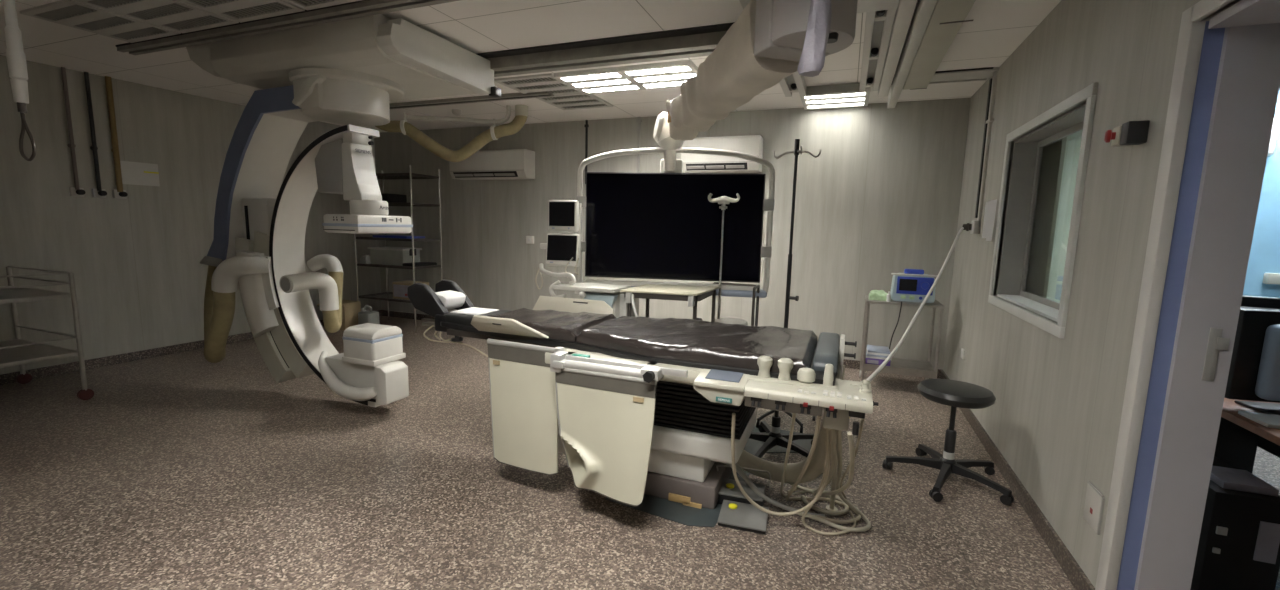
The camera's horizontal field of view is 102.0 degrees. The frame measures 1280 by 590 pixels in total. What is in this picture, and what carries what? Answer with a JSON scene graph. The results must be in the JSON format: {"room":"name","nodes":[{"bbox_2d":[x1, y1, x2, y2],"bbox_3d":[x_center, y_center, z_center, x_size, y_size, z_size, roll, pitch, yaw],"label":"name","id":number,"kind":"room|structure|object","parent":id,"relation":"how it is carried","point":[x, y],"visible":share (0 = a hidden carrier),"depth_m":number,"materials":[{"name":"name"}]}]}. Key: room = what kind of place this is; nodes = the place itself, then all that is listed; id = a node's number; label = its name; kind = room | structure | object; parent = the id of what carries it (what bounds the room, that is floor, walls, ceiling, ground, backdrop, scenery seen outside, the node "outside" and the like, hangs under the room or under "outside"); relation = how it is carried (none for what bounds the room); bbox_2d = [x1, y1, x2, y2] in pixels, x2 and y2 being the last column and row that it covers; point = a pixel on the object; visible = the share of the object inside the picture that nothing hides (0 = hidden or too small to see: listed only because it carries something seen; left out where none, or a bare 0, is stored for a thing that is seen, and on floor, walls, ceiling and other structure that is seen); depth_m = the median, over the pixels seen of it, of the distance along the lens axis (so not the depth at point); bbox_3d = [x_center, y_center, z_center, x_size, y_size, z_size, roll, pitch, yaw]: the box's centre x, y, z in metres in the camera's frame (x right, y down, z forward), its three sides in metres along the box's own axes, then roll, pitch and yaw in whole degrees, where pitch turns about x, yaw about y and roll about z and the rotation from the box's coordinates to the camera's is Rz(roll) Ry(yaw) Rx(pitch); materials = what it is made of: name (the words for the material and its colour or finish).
{"room":"operating room","nodes":[
{"label":"operating room","id":0,"kind":"room"},
{"bbox_2d":[0,55,381,373],"bbox_3d":[-5.412,-0.610,4.329,0.200,2.720,7.950,4,8,21],"label":"wall","id":1,"kind":"structure","parent":0,"point":[140,278],"depth_m":5.01,"materials":[{"name":"paint"}]},
{"bbox_2d":[61,67,85,196],"bbox_3d":[-5.084,-1.449,4.630,0.074,1.119,0.090,4,8,21],"label":"gas pipe","id":2,"kind":"object","parent":1,"relation":"attached to","point":[76,191],"visible":1,"depth_m":4.64,"materials":[{"name":"metal"}]},
{"bbox_2d":[84,72,106,197],"bbox_3d":[-5.029,-1.466,4.769,0.074,1.119,0.090,4,8,21],"label":"gas pipe","id":3,"kind":"object","parent":1,"relation":"attached to","point":[99,192],"visible":1,"depth_m":4.77,"materials":[{"name":"metal"}]},
{"bbox_2d":[105,76,127,198],"bbox_3d":[-4.973,-1.483,4.907,0.074,1.119,0.090,4,8,21],"label":"gas pipe","id":4,"kind":"object","parent":1,"relation":"attached to","point":[119,193],"visible":1,"depth_m":4.90,"materials":[{"name":"metal"}]},
{"bbox_2d":[120,161,159,185],"bbox_3d":[-4.947,-1.199,5.127,0.005,0.220,0.300,4,8,21],"label":"paper notice","id":5,"kind":"object","parent":1,"relation":"attached to","point":[133,173],"visible":1,"depth_m":5.12,"materials":[{"name":"grey paper"}]},
{"bbox_2d":[0,310,381,384],"bbox_3d":[-5.380,0.713,4.370,0.015,0.090,7.750,4,8,21],"label":"baseboard","id":6,"kind":"structure","parent":1,"relation":"attached to","point":[7,378],"depth_m":5.06,"materials":[{"name":"stone"}]},
{"bbox_2d":[0,0,1060,131],"bbox_3d":[-0.331,-1.615,2.072,11.140,0.100,8.150,4,8,21],"label":"ceiling","id":7,"kind":"structure","parent":0,"point":[997,28],"depth_m":3.73,"materials":[{"name":"paint"}]},
{"bbox_2d":[2,0,35,160],"bbox_3d":[-2.703,-1.113,2.236,0.147,1.046,0.055,7,10,38],"label":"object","id":8,"kind":"object","parent":7,"relation":"hanging from","point":[15,55],"visible":1,"depth_m":2.25,"materials":[{"name":"grey paint"}]},
{"bbox_2d":[19,0,180,42],"bbox_3d":[-3.576,-1.814,3.454,0.600,0.015,0.560,4,8,21],"label":"recessed light","id":9,"kind":"object","parent":7,"relation":"in","point":[70,13],"visible":0.98,"depth_m":3.42,"materials":[{"name":"grey plastic"}]},
{"bbox_2d":[72,0,238,32],"bbox_3d":[-2.999,-1.771,3.230,0.600,0.015,0.560,4,8,21],"label":"recessed light","id":10,"kind":"object","parent":7,"relation":"in","point":[174,15],"visible":1,"depth_m":3.26,"materials":[{"name":"grey plastic"}]},
{"bbox_2d":[176,0,304,22],"bbox_3d":[-2.423,-1.728,3.005,0.600,0.015,0.560,4,8,21],"label":"recessed light","id":11,"kind":"object","parent":7,"relation":"in","point":[240,11],"visible":0.99,"depth_m":3.14,"materials":[{"name":"grey plastic"}]},
{"bbox_2d":[116,0,459,54],"bbox_3d":[-1.097,-1.673,2.871,6.150,0.050,0.116,4,8,21],"label":"rail","id":12,"kind":"object","parent":7,"relation":"attached to","point":[362,8],"visible":1,"depth_m":3.33,"materials":[{"name":"metal"}]},
{"bbox_2d":[283,0,360,9],"bbox_3d":[-1.847,-1.685,2.781,0.600,0.015,0.560,4,8,21],"label":"recessed light","id":13,"kind":"object","parent":7,"relation":"in","point":[305,4],"visible":1,"depth_m":3.05,"materials":[{"name":"grey plastic"}]},
{"bbox_2d":[186,14,500,406],"bbox_3d":[-2.471,-0.560,4.177,2.522,2.623,1.081,4,8,21],"label":"xray c-arm","id":14,"kind":"object","parent":7,"relation":"hanging from","point":[349,71],"visible":0.99,"depth_m":3.83,"materials":[{"name":"white plastic"}]},
{"bbox_2d":[375,105,527,161],"bbox_3d":[-2.076,-1.790,5.649,1.687,0.653,0.340,0,8,-10],"label":"hose","id":15,"kind":"object","parent":7,"relation":"hanging from","point":[495,132],"visible":0.83,"depth_m":5.64,"materials":[{"name":"plastic"}]},
{"bbox_2d":[389,91,553,108],"bbox_3d":[-2.048,-2.038,5.472,2.550,0.034,0.120,4,8,21],"label":"rail","id":16,"kind":"object","parent":7,"relation":"attached to","point":[509,96],"visible":0.64,"depth_m":5.33,"materials":[{"name":"metal"}]},
{"bbox_2d":[494,73,582,94],"bbox_3d":[-0.919,-1.930,4.787,0.600,0.015,0.600,4,8,21],"label":"recessed light","id":17,"kind":"object","parent":7,"relation":"in","point":[543,82],"visible":0.87,"depth_m":4.72,"materials":[{"name":"grey plastic"}]},
{"bbox_2d":[537,93,612,109],"bbox_3d":[-0.672,-1.999,5.352,0.600,0.015,0.600,4,8,21],"label":"recessed light","id":18,"kind":"object","parent":7,"relation":"in","point":[577,100],"visible":0.98,"depth_m":5.34,"materials":[{"name":"grey plastic"}]},
{"bbox_2d":[554,67,644,93],"bbox_3d":[-0.343,-1.879,4.563,0.600,0.031,0.600,4,8,21],"label":"recessed light","id":19,"kind":"object","parent":7,"relation":"in","point":[604,80],"visible":0.97,"depth_m":4.50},
{"bbox_2d":[477,22,734,76],"bbox_3d":[-1.186,-1.804,4.069,4.400,0.090,0.290,4,8,21],"label":"rail","id":20,"kind":"object","parent":7,"relation":"attached to","point":[699,41],"visible":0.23,"depth_m":3.65,"materials":[{"name":"metal"}]},
{"bbox_2d":[618,60,697,89],"bbox_3d":[0.215,-1.837,4.346,0.600,0.031,0.600,4,8,21],"label":"recessed light","id":21,"kind":"object","parent":7,"relation":"in","point":[665,74],"visible":0.86,"depth_m":4.24,"materials":[{"name":"plastic"}]},
{"bbox_2d":[779,71,805,96],"bbox_3d":[1.100,-1.739,3.903,0.180,0.070,1.710,4,8,21],"label":"rail","id":22,"kind":"object","parent":7,"relation":"attached to","point":[795,82],"visible":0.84,"depth_m":4.40,"materials":[{"name":"white metal"}]},
{"bbox_2d":[804,83,861,96],"bbox_3d":[1.703,-1.815,4.580,0.480,0.070,0.080,4,8,21],"label":"cross beam","id":23,"kind":"structure","parent":7,"relation":"attached to","point":[849,88],"depth_m":4.55,"materials":[{"name":"grey metal"}]},
{"bbox_2d":[800,87,869,109],"bbox_3d":[1.878,-1.884,4.989,0.600,0.031,0.620,4,8,21],"label":"recessed light","id":24,"kind":"object","parent":7,"relation":"in","point":[855,99],"visible":0.86,"depth_m":5.00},
{"bbox_2d":[859,9,896,91],"bbox_3d":[1.341,-1.597,2.877,0.150,0.070,3.460,4,8,21],"label":"rail","id":25,"kind":"object","parent":7,"relation":"attached to","point":[878,24],"visible":0.9,"depth_m":3.43,"materials":[{"name":"white metal"}]},
{"bbox_2d":[653,0,898,171],"bbox_3d":[0.751,-1.203,2.966,1.186,0.758,2.611,1,8,-2],"label":"ceiling arm","id":26,"kind":"object","parent":25,"relation":"hanging from","point":[770,41],"depth_m":2.65,"materials":[{"name":"grey paint"}]},
{"bbox_2d":[576,147,774,297],"bbox_3d":[0.268,-0.601,4.243,1.598,1.176,0.220,2,8,7],"label":"wall display","id":27,"kind":"object","parent":26,"relation":"hanging from","point":[662,225],"visible":0.84,"depth_m":4.19,"materials":[{"name":"black plastic"}]},
{"bbox_2d":[631,286,766,297],"bbox_3d":[0.252,-0.041,4.288,1.550,0.055,0.160,2,8,7],"label":"tray","id":28,"kind":"object","parent":27,"relation":"on","point":[725,291],"depth_m":4.14,"materials":[{"name":"white plastic"}]},
{"bbox_2d":[878,0,936,107],"bbox_3d":[1.499,-1.558,2.840,0.165,0.130,4.300,4,8,21],"label":"channel","id":29,"kind":"object","parent":7,"relation":"attached to","point":[912,17],"visible":0.95,"depth_m":3.23,"materials":[{"name":"white metal"}]},
{"bbox_2d":[903,0,975,89],"bbox_3d":[1.566,-1.512,2.483,0.215,0.124,3.680,4,8,21],"label":"channel","id":30,"kind":"object","parent":7,"relation":"attached to","point":[947,17],"visible":0.83,"depth_m":3.10,"materials":[{"name":"beige plastic"}]},
{"bbox_2d":[929,67,998,83],"bbox_3d":[2.579,-1.759,4.162,0.460,0.030,0.260,4,8,21],"label":"trim","id":31,"kind":"structure","parent":7,"relation":"in","point":[974,75],"depth_m":4.15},
{"bbox_2d":[0,316,1279,589],"bbox_3d":[-0.396,1.180,2.443,11.140,0.100,8.150,4,8,21],"label":"floor","id":32,"kind":"structure","parent":0,"point":[182,470],"depth_m":2.67,"materials":[{"name":"carpet"}]},
{"bbox_2d":[0,266,93,399],"bbox_3d":[-4.885,0.322,3.914,1.000,1.007,0.650,4,8,21],"label":"trolley","id":33,"kind":"object","parent":32,"relation":"on","point":[17,351],"visible":1,"depth_m":3.97,"materials":[{"name":"metal"}]},
{"bbox_2d":[0,286,70,303],"bbox_3d":[-4.878,0.003,3.872,0.970,0.030,0.560,4,8,21],"label":"shelf","id":34,"kind":"object","parent":33,"relation":"attached to","point":[12,295],"depth_m":3.87,"materials":[{"name":"metal"}]},
{"bbox_2d":[0,339,77,367],"bbox_3d":[-4.888,0.449,3.931,0.970,0.030,0.560,4,8,21],"label":"shelf","id":35,"kind":"object","parent":33,"relation":"attached to","point":[14,356],"depth_m":3.94,"materials":[{"name":"metal"}]},
{"bbox_2d":[317,300,360,330],"bbox_3d":[-4.010,0.271,6.914,0.380,0.360,0.348,4,8,21],"label":"cardboard box","id":36,"kind":"object","parent":32,"relation":"on","point":[350,309],"visible":0.35,"depth_m":6.85,"materials":[{"name":"cardboard"}]},
{"bbox_2d":[358,305,379,323],"bbox_3d":[-3.561,0.303,6.803,0.220,0.345,0.170,4,8,21],"label":"jerrycan","id":37,"kind":"object","parent":32,"relation":"on","point":[364,316],"visible":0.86,"depth_m":6.74,"materials":[{"name":"plastic"}]},
{"bbox_2d":[354,165,442,332],"bbox_3d":[-3.283,-0.628,7.048,1.036,2.140,0.526,4,8,21],"label":"wire shelf rack","id":38,"kind":"object","parent":32,"relation":"on","point":[384,176],"visible":0.54,"depth_m":6.95,"materials":[{"name":"silver metal"}]},
{"bbox_2d":[381,193,406,202],"bbox_3d":[-3.469,-1.304,7.006,0.500,0.119,0.320,4,8,21],"label":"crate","id":39,"kind":"object","parent":38,"relation":"on","point":[399,198],"visible":0.33,"depth_m":6.87,"materials":[{"name":"black plastic"}]},
{"bbox_2d":[368,247,421,265],"bbox_3d":[-3.327,-0.533,7.056,0.635,0.224,0.340,4,8,21],"label":"storage box","id":40,"kind":"object","parent":38,"relation":"on","point":[379,255],"visible":0.91,"depth_m":6.92,"materials":[{"name":"plastic"}]},
{"bbox_2d":[392,280,428,299],"bbox_3d":[-3.070,-0.065,6.942,0.380,0.219,0.268,4,8,21],"label":"carton","id":41,"kind":"object","parent":38,"relation":"on","point":[400,288],"visible":0.62,"depth_m":6.85,"materials":[{"name":"cardboard"}]},
{"bbox_2d":[535,203,638,317],"bbox_3d":[-0.295,0.122,3.897,1.129,1.620,0.491,4,8,21],"label":"machine","id":42,"kind":"object","parent":32,"relation":"on","point":[611,294],"visible":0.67,"depth_m":3.81,"materials":[{"name":"white plastic"}]},
{"bbox_2d":[546,233,580,266],"bbox_3d":[-0.589,-0.351,4.045,0.260,0.253,0.158,3,8,11],"label":"patient monitor","id":43,"kind":"object","parent":42,"relation":"attached to","point":[561,248],"visible":1,"depth_m":3.98,"materials":[{"name":"white plastic"}]},
{"bbox_2d":[548,200,578,231],"bbox_3d":[-0.585,-0.617,4.055,0.235,0.240,0.144,3,8,14],"label":"patient monitor","id":44,"kind":"object","parent":42,"relation":"attached to","point":[563,215],"visible":1,"depth_m":3.99,"materials":[{"name":"white plastic"}]},
{"bbox_2d":[553,283,630,292],"bbox_3d":[-0.363,-0.057,3.865,0.518,0.030,0.319,4,8,21],"label":"countertop","id":45,"kind":"structure","parent":42,"relation":"on","point":[590,287],"depth_m":3.77,"materials":[{"name":"white laminate"}]},
{"bbox_2d":[440,321,856,508],"bbox_3d":[-0.152,0.604,2.950,2.507,0.920,1.005,4,8,21],"label":"examination table","id":46,"kind":"object","parent":32,"relation":"on","point":[690,431],"visible":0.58,"depth_m":2.65,"materials":[{"name":"grey paint"}]},
{"bbox_2d":[407,280,498,356],"bbox_3d":[-0.943,0.159,3.264,1.286,0.414,0.377,6,9,33],"label":"support","id":47,"kind":"object","parent":46,"relation":"attached to","point":[447,295],"visible":0.8,"depth_m":3.37,"materials":[{"name":"metal"}]},
{"bbox_2d":[444,308,511,325],"bbox_3d":[-1.055,0.135,3.384,0.370,0.051,0.420,4,8,21],"label":"mattress","id":48,"kind":"object","parent":46,"relation":"on","point":[464,319],"visible":0.44,"depth_m":3.26,"materials":[{"name":"black leather"}]},
{"bbox_2d":[471,315,548,337],"bbox_3d":[-0.745,0.175,2.909,0.501,0.100,0.070,4,8,21],"label":"board","id":49,"kind":"object","parent":46,"relation":"on","point":[481,323],"visible":1,"depth_m":2.90,"materials":[{"name":"white plastic"}]},
{"bbox_2d":[487,341,557,474],"bbox_3d":[-0.632,0.598,2.770,0.446,0.686,0.033,5,8,24],"label":"panel","id":50,"kind":"object","parent":46,"relation":"hanging from","point":[524,416],"visible":0.97,"depth_m":2.76,"materials":[{"name":"beige plastic"}]},
{"bbox_2d":[489,308,615,341],"bbox_3d":[-0.561,0.161,3.179,0.680,0.075,0.580,4,8,21],"label":"mattress","id":51,"kind":"object","parent":46,"relation":"on","point":[560,325],"visible":0.67,"depth_m":3.08,"materials":[{"name":"leather"}]},
{"bbox_2d":[533,296,613,314],"bbox_3d":[-0.450,0.087,3.492,0.628,0.122,0.068,4,8,21],"label":"board","id":52,"kind":"object","parent":46,"relation":"on","point":[572,305],"visible":0.66,"depth_m":3.49,"materials":[{"name":"white plastic"}]},
{"bbox_2d":[555,368,656,506],"bbox_3d":[-0.191,0.661,2.490,0.562,0.606,0.129,6,9,33],"label":"panel","id":53,"kind":"object","parent":46,"relation":"hanging from","point":[606,420],"visible":1,"depth_m":2.45,"materials":[{"name":"beige plastic"}]},
{"bbox_2d":[558,408,756,463],"bbox_3d":[0.070,0.713,3.040,1.130,0.130,0.620,4,8,21],"label":"tray","id":54,"kind":"object","parent":46,"relation":"on","point":[692,442],"depth_m":2.64,"materials":[{"name":"grey paint"}]},
{"bbox_2d":[576,316,817,374],"bbox_3d":[0.312,0.230,2.808,1.200,0.075,0.760,4,8,21],"label":"mattress","id":55,"kind":"object","parent":46,"relation":"on","point":[691,340],"visible":0.98,"depth_m":2.63,"materials":[{"name":"leather"}]},
{"bbox_2d":[711,460,824,516],"bbox_3d":[0.656,0.999,2.711,0.606,0.240,0.083,5,8,25],"label":"conduit","id":56,"kind":"object","parent":46,"relation":"attached to","point":[739,470],"visible":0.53,"depth_m":2.69,"materials":[{"name":"grey plastic"}]},
{"bbox_2d":[693,356,877,434],"bbox_3d":[0.630,0.410,2.265,0.750,0.260,0.290,4,8,21],"label":"control console","id":57,"kind":"object","parent":46,"relation":"attached to","point":[853,398],"visible":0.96,"depth_m":2.18,"materials":[{"name":"beige plastic"}]},
{"bbox_2d":[731,413,831,515],"bbox_3d":[0.639,0.801,2.386,0.452,0.570,0.220,3,8,9],"label":"cable","id":58,"kind":"object","parent":57,"relation":"hanging from","point":[820,492],"visible":0.98,"depth_m":2.42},
{"bbox_2d":[780,413,830,496],"bbox_3d":[0.817,0.781,2.646,0.228,0.711,0.812,7,9,37],"label":"cable","id":59,"kind":"object","parent":57,"relation":"hanging from","point":[794,414],"visible":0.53,"depth_m":2.44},
{"bbox_2d":[789,431,854,495],"bbox_3d":[0.916,0.819,2.521,0.148,0.634,0.800,2,8,1],"label":"cable","id":60,"kind":"object","parent":57,"relation":"hanging from","point":[849,434],"visible":0.89,"depth_m":2.29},
{"bbox_2d":[785,416,860,523],"bbox_3d":[0.829,0.798,2.520,0.347,0.694,0.637,9,10,43],"label":"cable","id":61,"kind":"object","parent":57,"relation":"hanging from","point":[818,421],"visible":0.91,"depth_m":2.58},
{"bbox_2d":[737,415,836,483],"bbox_3d":[0.739,0.722,2.754,0.292,0.620,0.823,-4,9,-35],"label":"hose","id":62,"kind":"object","parent":46,"relation":"attached to","point":[816,466],"visible":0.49,"depth_m":2.78,"materials":[{"name":"plastic"}]},
{"bbox_2d":[812,332,839,376],"bbox_3d":[0.952,0.291,2.631,0.108,0.095,0.660,4,8,21],"label":"cushion","id":63,"kind":"object","parent":46,"relation":"on","point":[827,351],"depth_m":2.44,"materials":[{"name":"grey leather"}]},
{"bbox_2d":[605,494,721,526],"bbox_3d":[0.119,1.103,2.718,0.602,0.005,0.260,4,8,21],"label":"cover plate","id":64,"kind":"object","parent":32,"relation":"on","point":[680,513],"depth_m":2.66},
{"bbox_2d":[620,284,720,321],"bbox_3d":[0.236,0.443,3.926,0.580,1.000,0.639,4,8,21],"label":"table","id":65,"kind":"object","parent":32,"relation":"on","point":[692,294],"visible":0.47,"depth_m":3.67,"materials":[{"name":"beige laminate"}]},
{"bbox_2d":[708,193,739,318],"bbox_3d":[0.631,0.061,4.138,0.399,1.720,0.422,4,8,21],"label":"stand","id":66,"kind":"object","parent":32,"relation":"on","point":[723,200],"visible":0.44,"depth_m":4.04,"materials":[{"name":"silver metal"}]},
{"bbox_2d":[711,282,759,325],"bbox_3d":[0.732,0.419,4.148,0.401,1.011,0.276,4,8,21],"label":"table","id":67,"kind":"object","parent":32,"relation":"on","point":[728,320],"visible":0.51,"depth_m":4.07,"materials":[{"name":"grey metal"}]},
{"bbox_2d":[716,464,770,533],"bbox_3d":[0.513,1.034,2.670,0.296,0.165,0.370,4,8,17],"label":"foot pedal","id":68,"kind":"object","parent":32,"relation":"on","point":[736,512],"visible":0.73,"depth_m":2.64,"materials":[{"name":"black plastic"}]},
{"bbox_2d":[744,439,764,454],"bbox_3d":[0.762,1.018,3.467,0.111,0.005,0.246,4,8,21],"label":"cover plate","id":69,"kind":"object","parent":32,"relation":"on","point":[752,446],"depth_m":3.47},
{"bbox_2d":[749,410,813,457],"bbox_3d":[0.921,0.780,3.389,0.644,0.500,0.666,-1,8,-18],"label":"stool","id":70,"kind":"object","parent":32,"relation":"on","point":[772,437],"visible":0.33,"depth_m":3.37,"materials":[{"name":"black plastic"}]},
{"bbox_2d":[756,139,820,432],"bbox_3d":[1.099,-0.077,3.852,0.513,2.090,0.534,4,8,21],"label":"stand","id":71,"kind":"object","parent":32,"relation":"on","point":[796,151],"visible":0.67,"depth_m":3.78,"materials":[{"name":"black metal"}]},
{"bbox_2d":[801,429,848,515],"bbox_3d":[0.920,0.836,2.544,0.243,0.616,0.589,4,8,21],"label":"cable","id":72,"kind":"object","parent":32,"relation":"on","point":[834,452],"visible":0.66,"depth_m":2.65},
{"bbox_2d":[787,418,864,499],"bbox_3d":[0.993,0.798,2.508,0.280,0.701,0.746,1,8,-5],"label":"cable","id":73,"kind":"object","parent":32,"relation":"on","point":[862,419],"visible":0.56,"depth_m":2.20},
{"bbox_2d":[802,428,856,535],"bbox_3d":[0.908,0.843,2.491,0.484,0.609,0.195,-6,10,-42],"label":"cable","id":74,"kind":"object","parent":32,"relation":"on","point":[826,429],"visible":0.94,"depth_m":2.48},
{"bbox_2d":[796,430,870,531],"bbox_3d":[0.991,0.848,2.475,0.365,0.620,0.384,0,8,-9],"label":"cable","id":75,"kind":"object","parent":32,"relation":"on","point":[839,432],"visible":0.91,"depth_m":2.53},
{"bbox_2d":[826,365,844,510],"bbox_3d":[1.011,0.740,2.658,0.060,0.780,0.060,4,8,21],"label":"support rod","id":76,"kind":"object","parent":32,"relation":"on","point":[831,507],"visible":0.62,"depth_m":2.68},
{"bbox_2d":[859,295,943,381],"bbox_3d":[2.430,0.457,4.869,0.620,0.825,0.464,4,8,21],"label":"trolley","id":77,"kind":"object","parent":32,"relation":"on","point":[916,368],"visible":0.72,"depth_m":4.74,"materials":[{"name":"metal"}]},
{"bbox_2d":[862,355,936,378],"bbox_3d":[2.424,0.666,4.892,0.600,0.065,0.420,4,8,21],"label":"shelf","id":78,"kind":"object","parent":77,"relation":"attached to","point":[916,368],"depth_m":4.74,"materials":[{"name":"metal"}]},
{"bbox_2d":[865,295,943,308],"bbox_3d":[2.439,0.060,4.816,0.620,0.025,0.430,4,8,21],"label":"shelf","id":79,"kind":"object","parent":77,"relation":"attached to","point":[936,304],"depth_m":4.65,"materials":[{"name":"metal"}]},
{"bbox_2d":[890,269,936,302],"bbox_3d":[2.490,-0.089,4.725,0.380,0.292,0.226,4,8,21],"label":"defibrillator","id":80,"kind":"object","parent":77,"relation":"on","point":[912,285],"visible":0.92,"depth_m":4.65,"materials":[{"name":"blue plastic"}]},
{"bbox_2d":[883,379,1013,504],"bbox_3d":[1.858,0.813,3.050,0.644,0.568,0.666,-1,8,-14],"label":"stool","id":81,"kind":"object","parent":32,"relation":"on","point":[953,393],"visible":1,"depth_m":3.00,"materials":[{"name":"black plastic"}]},
{"bbox_2d":[1190,456,1279,589],"bbox_3d":[2.441,0.986,2.233,0.220,0.470,0.468,4,8,21],"label":"computer tower","id":82,"kind":"object","parent":32,"relation":"on","point":[1239,544],"visible":0.55,"depth_m":2.03,"materials":[{"name":"black metal"}]},
{"bbox_2d":[1210,466,1278,496],"bbox_3d":[2.421,0.749,2.108,0.160,0.028,0.180,4,8,21],"label":"box","id":83,"kind":"object","parent":82,"relation":"on","point":[1226,478],"visible":0.76,"depth_m":2.06,"materials":[{"name":"black plastic"}]},
{"bbox_2d":[1214,398,1279,473],"bbox_3d":[2.789,0.873,2.085,0.800,0.750,2.200,4,8,21],"label":"desk","id":84,"kind":"object","parent":32,"relation":"on","point":[1238,439],"visible":0.04,"depth_m":2.93,"materials":[{"name":"brown wood"}]},
{"bbox_2d":[1224,308,1279,414],"bbox_3d":[2.693,0.278,2.088,0.500,0.420,0.210,3,8,11],"label":"computer monitor","id":85,"kind":"object","parent":84,"relation":"on","point":[1254,371],"visible":0.81,"depth_m":2.11,"materials":[{"name":"black plastic"}]},
{"bbox_2d":[1238,411,1279,428],"bbox_3d":[2.455,0.489,2.008,0.120,0.014,0.160,4,8,21],"label":"paper stack","id":86,"kind":"object","parent":84,"relation":"on","point":[1267,420],"visible":1,"depth_m":2.02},
{"bbox_2d":[1240,295,1279,309],"bbox_3d":[3.051,0.213,2.642,0.500,0.420,0.210,7,9,36],"label":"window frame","id":87,"kind":"structure","parent":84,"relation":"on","point":[1248,302],"depth_m":2.58,"materials":[{"name":"black plastic"}]},
{"bbox_2d":[374,98,970,369],"bbox_3d":[-0.302,-0.775,6.471,7.730,2.720,0.200,4,8,21],"label":"wall","id":88,"kind":"structure","parent":0,"point":[880,198],"depth_m":5.59,"materials":[{"name":"paint"}]},
{"bbox_2d":[449,149,534,179],"bbox_3d":[-1.938,-1.694,6.761,1.170,0.350,0.254,4,8,21],"label":"air conditioner","id":89,"kind":"object","parent":88,"relation":"attached to","point":[511,164],"visible":0.88,"depth_m":6.61,"materials":[{"name":"white plastic"}]},
{"bbox_2d":[453,171,517,177],"bbox_3d":[-2.005,-1.557,6.697,0.990,0.068,0.056,4,8,21],"label":"outlet","id":90,"kind":"object","parent":89,"relation":"attached to","point":[456,174],"depth_m":6.69,"materials":[{"name":"grey plastic"}]},
{"bbox_2d":[382,310,941,377],"bbox_3d":[-0.453,0.534,6.577,7.525,0.090,0.015,4,8,21],"label":"baseboard","id":91,"kind":"structure","parent":88,"relation":"attached to","point":[854,364],"depth_m":7.63,"materials":[{"name":"stone"}]},
{"bbox_2d":[681,135,762,172],"bbox_3d":[0.889,-1.527,5.656,0.850,0.360,0.254,4,8,21],"label":"air conditioner","id":92,"kind":"object","parent":88,"relation":"attached to","point":[750,144],"visible":0.7,"depth_m":5.55,"materials":[{"name":"white plastic"}]},
{"bbox_2d":[686,162,747,170],"bbox_3d":[0.822,-1.385,5.593,0.670,0.068,0.056,4,8,21],"label":"outlet","id":93,"kind":"object","parent":92,"relation":"attached to","point":[690,166],"depth_m":5.58,"materials":[{"name":"grey plastic"}]},
{"bbox_2d":[943,0,1240,586],"bbox_3d":[1.742,-0.060,1.439,0.190,2.720,7.750,4,8,21],"label":"wall","id":94,"kind":"structure","parent":0,"point":[1054,418],"depth_m":2.35,"materials":[{"name":"paint"}]},
{"bbox_2d":[962,220,979,233],"bbox_3d":[2.702,-0.554,4.231,0.112,0.110,0.122,4,8,21],"label":"wall socket","id":95,"kind":"object","parent":94,"relation":"attached to","point":[973,226],"visible":0.99,"depth_m":4.18,"materials":[{"name":"grey paint"}]},
{"bbox_2d":[866,227,963,381],"bbox_3d":[1.781,-0.063,3.280,0.115,0.784,2.769,7,10,37],"label":"hose","id":96,"kind":"object","parent":95,"relation":"hanging from","point":[870,378],"visible":0.91,"depth_m":3.44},
{"bbox_2d":[975,71,996,227],"bbox_3d":[2.738,-1.146,4.096,0.029,1.219,0.155,4,8,21],"label":"conduit","id":97,"kind":"object","parent":94,"relation":"attached to","point":[992,82],"visible":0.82,"depth_m":4.10,"materials":[{"name":"white plastic"}]},
{"bbox_2d":[986,199,996,240],"bbox_3d":[2.585,-0.547,3.816,0.006,0.300,0.190,4,8,21],"label":"paper sheet","id":98,"kind":"object","parent":94,"relation":"attached to","point":[992,210],"visible":1,"depth_m":3.81,"materials":[{"name":"white"}]},
{"bbox_2d":[940,370,1094,589],"bbox_3d":[2.397,0.994,3.608,0.015,0.090,3.475,4,8,21],"label":"baseboard","id":99,"kind":"structure","parent":94,"relation":"attached to","point":[1071,568],"depth_m":2.63,"materials":[{"name":"stone"}]},
{"bbox_2d":[988,82,1097,338],"bbox_3d":[2.442,-0.503,3.080,0.278,1.400,1.605,4,8,21],"label":"window","id":100,"kind":"structure","parent":94,"relation":"in","point":[1048,171],"depth_m":3.21,"materials":[{"name":"grey plastic"}]},
{"bbox_2d":[1083,481,1104,534],"bbox_3d":[1.812,0.848,2.071,0.008,0.158,0.138,4,8,21],"label":"wall socket","id":101,"kind":"object","parent":94,"relation":"attached to","point":[1094,500],"visible":1,"depth_m":2.06,"materials":[{"name":"white plastic"}]},
{"bbox_2d":[1104,120,1149,145],"bbox_3d":[1.829,-0.606,1.957,0.098,0.080,0.115,4,8,21],"label":"emergency stop button","id":102,"kind":"object","parent":94,"relation":"attached to","point":[1129,133],"visible":1,"depth_m":1.91,"materials":[{"name":"black plastic"}]},
{"bbox_2d":[1095,0,1279,589],"bbox_3d":[1.683,0.218,1.334,0.225,2.195,1.060,4,8,21],"label":"door","id":103,"kind":"structure","parent":94,"relation":"in","point":[1225,86],"depth_m":1.73,"materials":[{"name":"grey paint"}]},
{"bbox_2d":[1243,88,1279,297],"bbox_3d":[4.015,0.096,0.661,1.800,2.720,7.950,4,8,21],"label":"wall","id":104,"kind":"structure","parent":0,"point":[1264,257],"depth_m":4.23,"materials":[{"name":"paint"}]},
{"bbox_2d":[1267,117,1279,155],"bbox_3d":[4.998,-1.261,4.143,0.120,0.300,0.089,4,8,21],"label":"wall lamp","id":105,"kind":"object","parent":104,"relation":"attached to","point":[1273,139],"visible":0.29,"depth_m":4.09,"materials":[{"name":"white ceramic"}]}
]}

